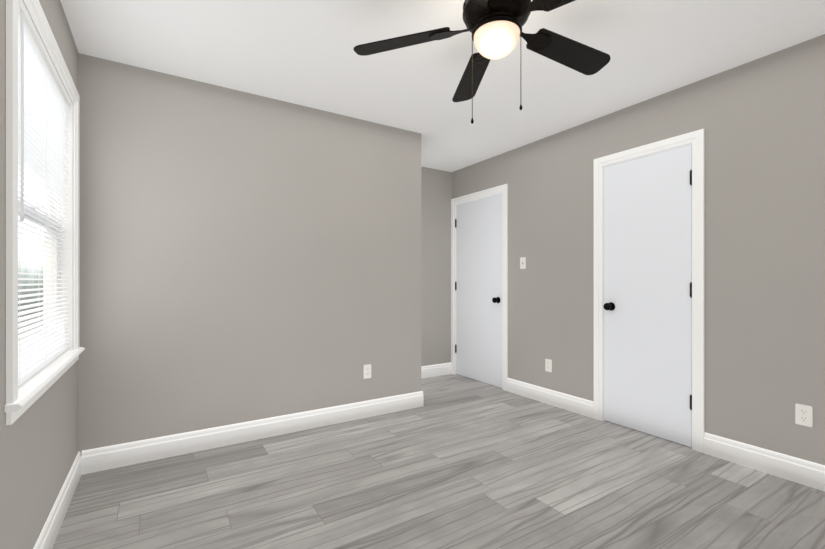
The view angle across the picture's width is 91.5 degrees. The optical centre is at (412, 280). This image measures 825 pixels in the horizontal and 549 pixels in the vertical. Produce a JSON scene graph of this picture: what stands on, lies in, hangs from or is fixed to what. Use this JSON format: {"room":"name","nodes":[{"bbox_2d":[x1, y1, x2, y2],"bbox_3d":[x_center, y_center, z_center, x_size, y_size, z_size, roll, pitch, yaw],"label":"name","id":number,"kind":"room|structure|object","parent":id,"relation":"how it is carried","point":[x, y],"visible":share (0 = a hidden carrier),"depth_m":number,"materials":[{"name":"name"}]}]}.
{"room":"empty bedroom","nodes":[
{"label":"empty bedroom","id":0,"kind":"room"},
{"bbox_2d":[0,0,78,548],"bbox_3d":[-1.199,-0.100,1.055,0.120,2.440,4.905,0,0,-32],"label":"wall","id":1,"kind":"structure","parent":0,"point":[39,443],"depth_m":1.47,"materials":[{"name":"beige paint"}]},
{"bbox_2d":[4,0,84,424],"bbox_3d":[-1.585,-0.300,1.704,0.160,1.472,1.241,0,0,-32],"label":"window","id":2,"kind":"structure","parent":1,"relation":"in","point":[22,399],"depth_m":1.61,"materials":[{"name":"white"}]},
{"bbox_2d":[18,2,69,388],"bbox_3d":[-1.564,-0.289,1.718,0.052,1.318,1.029,0,0,-32],"label":"window blinds","id":3,"kind":"object","parent":2,"relation":"attached to","point":[43,105],"visible":0.77,"depth_m":1.66,"materials":[{"name":"white plastic"}]},
{"bbox_2d":[33,450,84,548],"bbox_3d":[-0.911,1.052,0.725,0.014,0.135,3.800,0,0,-32],"label":"baseboard","id":4,"kind":"structure","parent":1,"relation":"attached to","point":[47,537],"depth_m":1.85,"materials":[{"name":"white wood"}]},
{"bbox_2d":[79,53,420,454],"bbox_3d":[-0.959,-0.100,3.014,2.380,2.440,0.120,0,0,-32],"label":"wall","id":5,"kind":"structure","parent":0,"point":[245,257],"depth_m":2.75,"materials":[{"name":"beige paint"}]},
{"bbox_2d":[85,391,423,473],"bbox_3d":[-0.904,1.052,2.969,2.364,0.135,0.014,0,0,-32],"label":"baseboard","id":6,"kind":"structure","parent":5,"relation":"attached to","point":[130,453],"depth_m":2.77,"materials":[{"name":"white wood"}]},
{"bbox_2d":[363,364,370,378],"bbox_3d":[-0.371,0.745,3.310,0.070,0.114,0.008,0,0,-32],"label":"outlet","id":7,"kind":"object","parent":5,"relation":"attached to","point":[366,371],"visible":1,"depth_m":3.31,"materials":[{"name":"white plastic"}]},
{"bbox_2d":[421,167,451,365],"bbox_3d":[-0.990,-0.100,4.018,3.400,2.440,0.120,0,0,-32],"label":"wall","id":8,"kind":"structure","parent":0,"point":[436,191],"depth_m":4.74,"materials":[{"name":"beige paint"}]},
{"bbox_2d":[421,362,451,377],"bbox_3d":[0.052,1.052,4.597,1.020,0.135,0.014,0,0,-32],"label":"baseboard","id":9,"kind":"structure","parent":8,"relation":"attached to","point":[445,368],"depth_m":4.73,"materials":[{"name":"white wood"}]},
{"bbox_2d":[52,374,824,548],"bbox_3d":[0.288,1.145,1.995,3.640,0.050,4.905,0,0,-32],"label":"floor","id":10,"kind":"structure","parent":0,"point":[456,461],"depth_m":2.13,"materials":[{"name":"grey laminate"}]},
{"bbox_2d":[60,0,824,171],"bbox_3d":[0.288,-1.360,1.995,3.640,0.080,4.905,0,0,-32],"label":"ceiling","id":11,"kind":"structure","parent":0,"point":[301,52],"depth_m":2.33,"materials":[{"name":"white paint"}]},
{"bbox_2d":[353,0,609,123],"bbox_3d":[0.410,-1.009,1.781,1.254,0.622,1.261,0,0,-32],"label":"ceiling fan","id":12,"kind":"object","parent":11,"relation":"hanging from","point":[494,27],"visible":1,"depth_m":1.82,"materials":[{"name":"black wood"}]},
{"bbox_2d":[452,34,824,464],"bbox_3d":[1.776,-0.100,2.936,0.120,2.440,4.905,0,0,-32],"label":"wall","id":13,"kind":"structure","parent":0,"point":[761,121],"depth_m":2.50,"materials":[{"name":"beige paint"}]},
{"bbox_2d":[451,184,507,390],"bbox_3d":[0.748,0.065,4.498,0.188,2.110,0.921,0,0,-32],"label":"door","id":14,"kind":"structure","parent":13,"relation":"in","point":[479,285],"depth_m":4.45,"materials":[{"name":"white wood"}]},
{"bbox_2d":[520,257,525,268],"bbox_3d":[1.072,-0.175,3.919,0.019,0.114,0.070,0,0,-32],"label":"switch plate","id":15,"kind":"object","parent":13,"relation":"attached to","point":[522,262],"visible":1,"depth_m":3.91,"materials":[{"name":"white plastic"}]},
{"bbox_2d":[545,359,551,371],"bbox_3d":[1.239,0.770,3.664,0.008,0.114,0.070,0,0,-32],"label":"electrical outlet","id":16,"kind":"object","parent":13,"relation":"attached to","point":[548,365],"visible":1,"depth_m":3.66,"materials":[{"name":"white plastic"}]},
{"bbox_2d":[507,378,593,418],"bbox_3d":[1.223,1.052,3.683,0.014,0.135,0.962,0,0,-32],"label":"baseboard","id":17,"kind":"structure","parent":13,"relation":"attached to","point":[585,407],"depth_m":3.61,"materials":[{"name":"white wood"}]},
{"bbox_2d":[594,129,704,452],"bbox_3d":[1.718,0.065,2.964,0.188,2.110,0.781,0,0,-32],"label":"door","id":18,"kind":"structure","parent":13,"relation":"in","point":[649,288],"depth_m":2.90,"materials":[{"name":"white wood"}]},
{"bbox_2d":[704,432,824,491],"bbox_3d":[2.424,1.052,1.784,0.014,0.135,1.966,0,0,-32],"label":"baseboard","id":19,"kind":"structure","parent":13,"relation":"attached to","point":[797,470],"depth_m":2.34,"materials":[{"name":"white wood"}]},
{"bbox_2d":[795,403,812,426],"bbox_3d":[2.156,0.740,2.215,0.008,0.114,0.070,0,0,-32],"label":"electrical outlet","id":20,"kind":"object","parent":13,"relation":"attached to","point":[803,415],"visible":1,"depth_m":2.21,"materials":[{"name":"white plastic"}]},
{"label":"outside","id":21,"kind":"structure","parent":0,"visible":0},
{"bbox_2d":[18,165,42,341],"bbox_3d":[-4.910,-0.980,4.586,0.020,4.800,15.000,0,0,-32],"label":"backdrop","id":22,"kind":"structure","parent":21,"point":[36,261],"depth_m":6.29,"materials":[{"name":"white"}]}
]}

